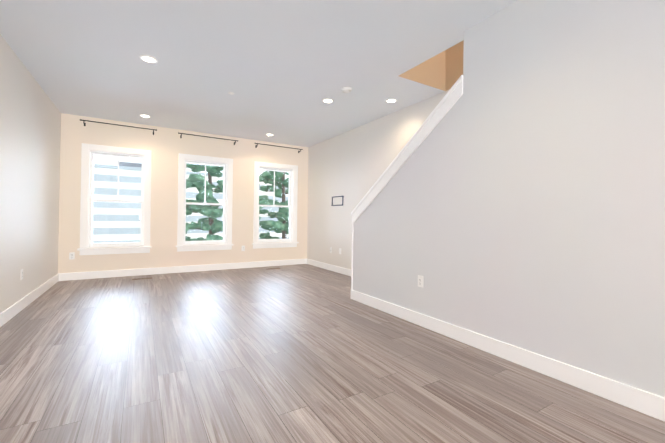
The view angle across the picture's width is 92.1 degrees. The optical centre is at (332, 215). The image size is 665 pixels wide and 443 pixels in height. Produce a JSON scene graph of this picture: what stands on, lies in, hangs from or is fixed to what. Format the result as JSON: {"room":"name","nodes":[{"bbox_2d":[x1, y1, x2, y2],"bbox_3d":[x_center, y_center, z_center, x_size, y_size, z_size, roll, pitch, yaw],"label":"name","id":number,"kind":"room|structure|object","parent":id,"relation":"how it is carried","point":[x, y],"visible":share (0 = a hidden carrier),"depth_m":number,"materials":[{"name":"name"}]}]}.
{"room":"empty living room","nodes":[
{"label":"empty living room","id":0,"kind":"room"},
{"bbox_2d":[0,34,60,312],"bbox_3d":[-2.092,-0.317,1.095,0.200,2.740,9.900,1,-1,-31],"label":"wall","id":1,"kind":"structure","parent":0,"point":[30,126],"depth_m":3.69,"materials":[{"name":"beige paint"}]},
{"bbox_2d":[0,273,58,326],"bbox_3d":[-2.015,0.992,1.138,0.015,0.125,9.500,1,-1,-31],"label":"baseboard","id":2,"kind":"structure","parent":1,"relation":"attached to","point":[10,312],"depth_m":3.69,"materials":[{"name":"white wood"}]},
{"bbox_2d":[58,113,307,272],"bbox_3d":[-2.568,-0.273,6.465,4.510,2.740,0.200,1,-1,-31],"label":"wall","id":3,"kind":"structure","parent":0,"point":[166,146],"depth_m":6.03,"materials":[{"name":"beige paint"}]},
{"bbox_2d":[69,252,74,259],"bbox_3d":[-4.309,0.666,5.297,0.070,0.115,0.008,1,-1,-31],"label":"electrical outlet","id":4,"kind":"object","parent":3,"relation":"attached to","point":[71,255],"visible":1,"depth_m":5.30,"materials":[{"name":"white plastic"}]},
{"bbox_2d":[77,143,151,254],"bbox_3d":[-3.805,-0.267,5.670,1.070,1.875,0.220,1,-1,-31],"label":"window","id":5,"kind":"structure","parent":3,"relation":"in","point":[87,200],"depth_m":5.62,"materials":[{"name":"white wood"}]},
{"bbox_2d":[80,119,156,134],"bbox_3d":[-3.712,-1.543,5.609,1.116,0.087,0.097,1,-1,-31],"label":"curtain rod","id":6,"kind":"object","parent":3,"relation":"attached to","point":[116,124],"visible":1,"depth_m":5.53,"materials":[{"name":"black metal"}]},
{"bbox_2d":[59,259,306,280],"bbox_3d":[-2.528,1.034,6.361,4.480,0.125,0.015,1,-1,-31],"label":"baseboard","id":7,"kind":"structure","parent":3,"relation":"attached to","point":[121,273],"depth_m":6.05,"materials":[{"name":"white wood"}]},
{"bbox_2d":[176,153,232,251],"bbox_3d":[-2.545,-0.246,6.426,1.070,1.875,0.220,1,-1,-31],"label":"window","id":8,"kind":"structure","parent":3,"relation":"in","point":[225,243],"depth_m":6.43,"materials":[{"name":"white wood"}]},
{"bbox_2d":[178,132,237,144],"bbox_3d":[-2.451,-1.521,6.365,1.116,0.087,0.097,1,-1,-31],"label":"curtain rod","id":9,"kind":"object","parent":3,"relation":"attached to","point":[206,136],"visible":1,"depth_m":6.29,"materials":[{"name":"black metal"}]},
{"bbox_2d":[252,161,298,248],"bbox_3d":[-1.284,-0.224,7.182,1.070,1.875,0.220,1,-1,-31],"label":"window","id":10,"kind":"structure","parent":3,"relation":"in","point":[292,171],"depth_m":7.22,"materials":[{"name":"white wood"}]},
{"bbox_2d":[255,143,302,152],"bbox_3d":[-1.191,-1.500,7.121,1.116,0.087,0.097,1,-1,-31],"label":"curtain rod","id":11,"kind":"object","parent":3,"relation":"attached to","point":[277,146],"visible":1,"depth_m":7.04,"materials":[{"name":"black metal"}]},
{"bbox_2d":[0,0,517,146],"bbox_3d":[-0.056,-1.803,2.320,4.910,0.300,9.900,1,-1,-31],"label":"ceiling","id":12,"kind":"structure","parent":0,"point":[281,70],"depth_m":3.34,"materials":[{"name":"white paint"}]},
{"bbox_2d":[139,114,150,117],"bbox_3d":[-3.114,-1.655,5.325,0.172,0.010,0.172,1,-1,-31],"label":"recessed light","id":13,"kind":"object","parent":12,"relation":"in","point":[144,116],"visible":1,"depth_m":5.33,"materials":[{"name":"white plastic"}]},
{"bbox_2d":[140,55,157,62],"bbox_3d":[-1.948,-1.659,3.400,0.172,0.010,0.172,1,-1,-31],"label":"recessed light","id":14,"kind":"object","parent":12,"relation":"in","point":[148,59],"visible":1,"depth_m":3.39,"materials":[{"name":"white plastic"}]},
{"bbox_2d":[322,98,333,102],"bbox_3d":[-0.067,-1.627,4.540,0.172,0.010,0.172,1,-1,-31],"label":"recessed light","id":15,"kind":"object","parent":12,"relation":"in","point":[327,100],"visible":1,"depth_m":4.52,"materials":[{"name":"white plastic"}]},
{"bbox_2d":[341,87,351,92],"bbox_3d":[0.183,-1.613,4.124,0.136,0.040,0.136,1,-1,-31],"label":"smoke detector","id":16,"kind":"object","parent":12,"relation":"attached to","point":[346,89],"visible":1,"depth_m":4.09,"materials":[{"name":"white plastic"}]},
{"bbox_2d":[385,98,397,102],"bbox_3d":[0.829,-1.617,4.506,0.172,0.010,0.172,1,-1,-31],"label":"recessed light","id":17,"kind":"object","parent":12,"relation":"in","point":[391,100],"visible":0.94,"depth_m":4.49,"materials":[{"name":"white plastic"}]},
{"bbox_2d":[0,264,664,442],"bbox_3d":[-0.091,1.237,2.292,4.910,0.300,9.900,1,-1,-31],"label":"floor","id":18,"kind":"structure","parent":0,"point":[302,353],"depth_m":2.17,"materials":[{"name":"wood"}]},
{"bbox_2d":[307,89,449,268],"bbox_3d":[1.946,-0.248,3.517,0.200,2.740,9.900,1,-1,-31],"label":"wall","id":19,"kind":"structure","parent":0,"point":[351,166],"depth_m":6.12,"materials":[{"name":"beige paint"}]},
{"bbox_2d":[307,259,350,275],"bbox_3d":[0.000,1.065,6.516,0.015,0.125,2.350,1,-1,-31],"label":"baseboard","id":20,"kind":"structure","parent":19,"relation":"attached to","point":[341,270],"depth_m":6.57,"materials":[{"name":"white wood"}]},
{"bbox_2d":[331,196,343,205],"bbox_3d":[0.097,-0.293,6.396,0.012,0.190,0.460,1,-1,-31],"label":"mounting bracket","id":21,"kind":"object","parent":19,"relation":"attached to","point":[337,205],"visible":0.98,"depth_m":6.36,"materials":[{"name":"grey metal"}]},
{"bbox_2d":[353,0,664,397],"bbox_3d":[2.446,-1.589,1.808,1.140,5.400,6.450,1,-1,-31],"label":"wall","id":22,"kind":"structure","parent":0,"point":[518,201],"depth_m":2.25,"materials":[{"name":"beige paint"}]},
{"bbox_2d":[351,75,462,298],"bbox_3d":[0.756,-0.067,3.590,0.164,2.350,1.710,1,-1,-31],"label":"wall cap","id":23,"kind":"object","parent":22,"relation":"attached to","point":[449,100],"visible":0.46,"depth_m":3.37,"materials":[{"name":"white"}]},
{"bbox_2d":[418,275,422,287],"bbox_3d":[0.886,0.662,3.229,0.008,0.115,0.070,1,-1,-31],"label":"outlet","id":24,"kind":"object","parent":22,"relation":"attached to","point":[420,281],"visible":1,"depth_m":3.22,"materials":[{"name":"white plastic"}]},
{"bbox_2d":[350,290,664,421],"bbox_3d":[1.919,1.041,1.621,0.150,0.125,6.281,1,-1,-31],"label":"baseboard","id":25,"kind":"structure","parent":22,"relation":"attached to","point":[642,401],"depth_m":2.25,"materials":[{"name":"white wood"}]},
{"label":"outside","id":26,"kind":"structure","parent":0,"visible":0},
{"bbox_3d":[-53.684,6.523,88.842,300.000,0.500,192.100,1,-1,-31],"label":"ground","id":27,"kind":"structure","parent":26,"visible":0},
{"bbox_2d":[92,162,288,242],"bbox_3d":[-51.117,-2.812,77.052,124.600,17.990,25.600,1,-1,-31],"label":"building","id":28,"kind":"structure","parent":27,"relation":"on","point":[135,181],"depth_m":67.11,"materials":[{"name":"grey"}]},
{"bbox_2d":[185,163,270,240],"bbox_3d":[-4.519,-0.314,12.295,4.096,12.865,3.808,1,-1,-31],"label":"tree","id":29,"kind":"object","parent":27,"relation":"on","point":[209,193],"depth_m":11.81,"materials":[{"name":"green plant"}]},
{"bbox_2d":[259,170,288,238],"bbox_3d":[-2.216,-0.741,15.425,4.653,13.838,5.040,1,-1,-31],"label":"tree","id":30,"kind":"object","parent":27,"relation":"on","point":[282,220],"depth_m":15.20,"materials":[{"name":"green plant"}]}
]}

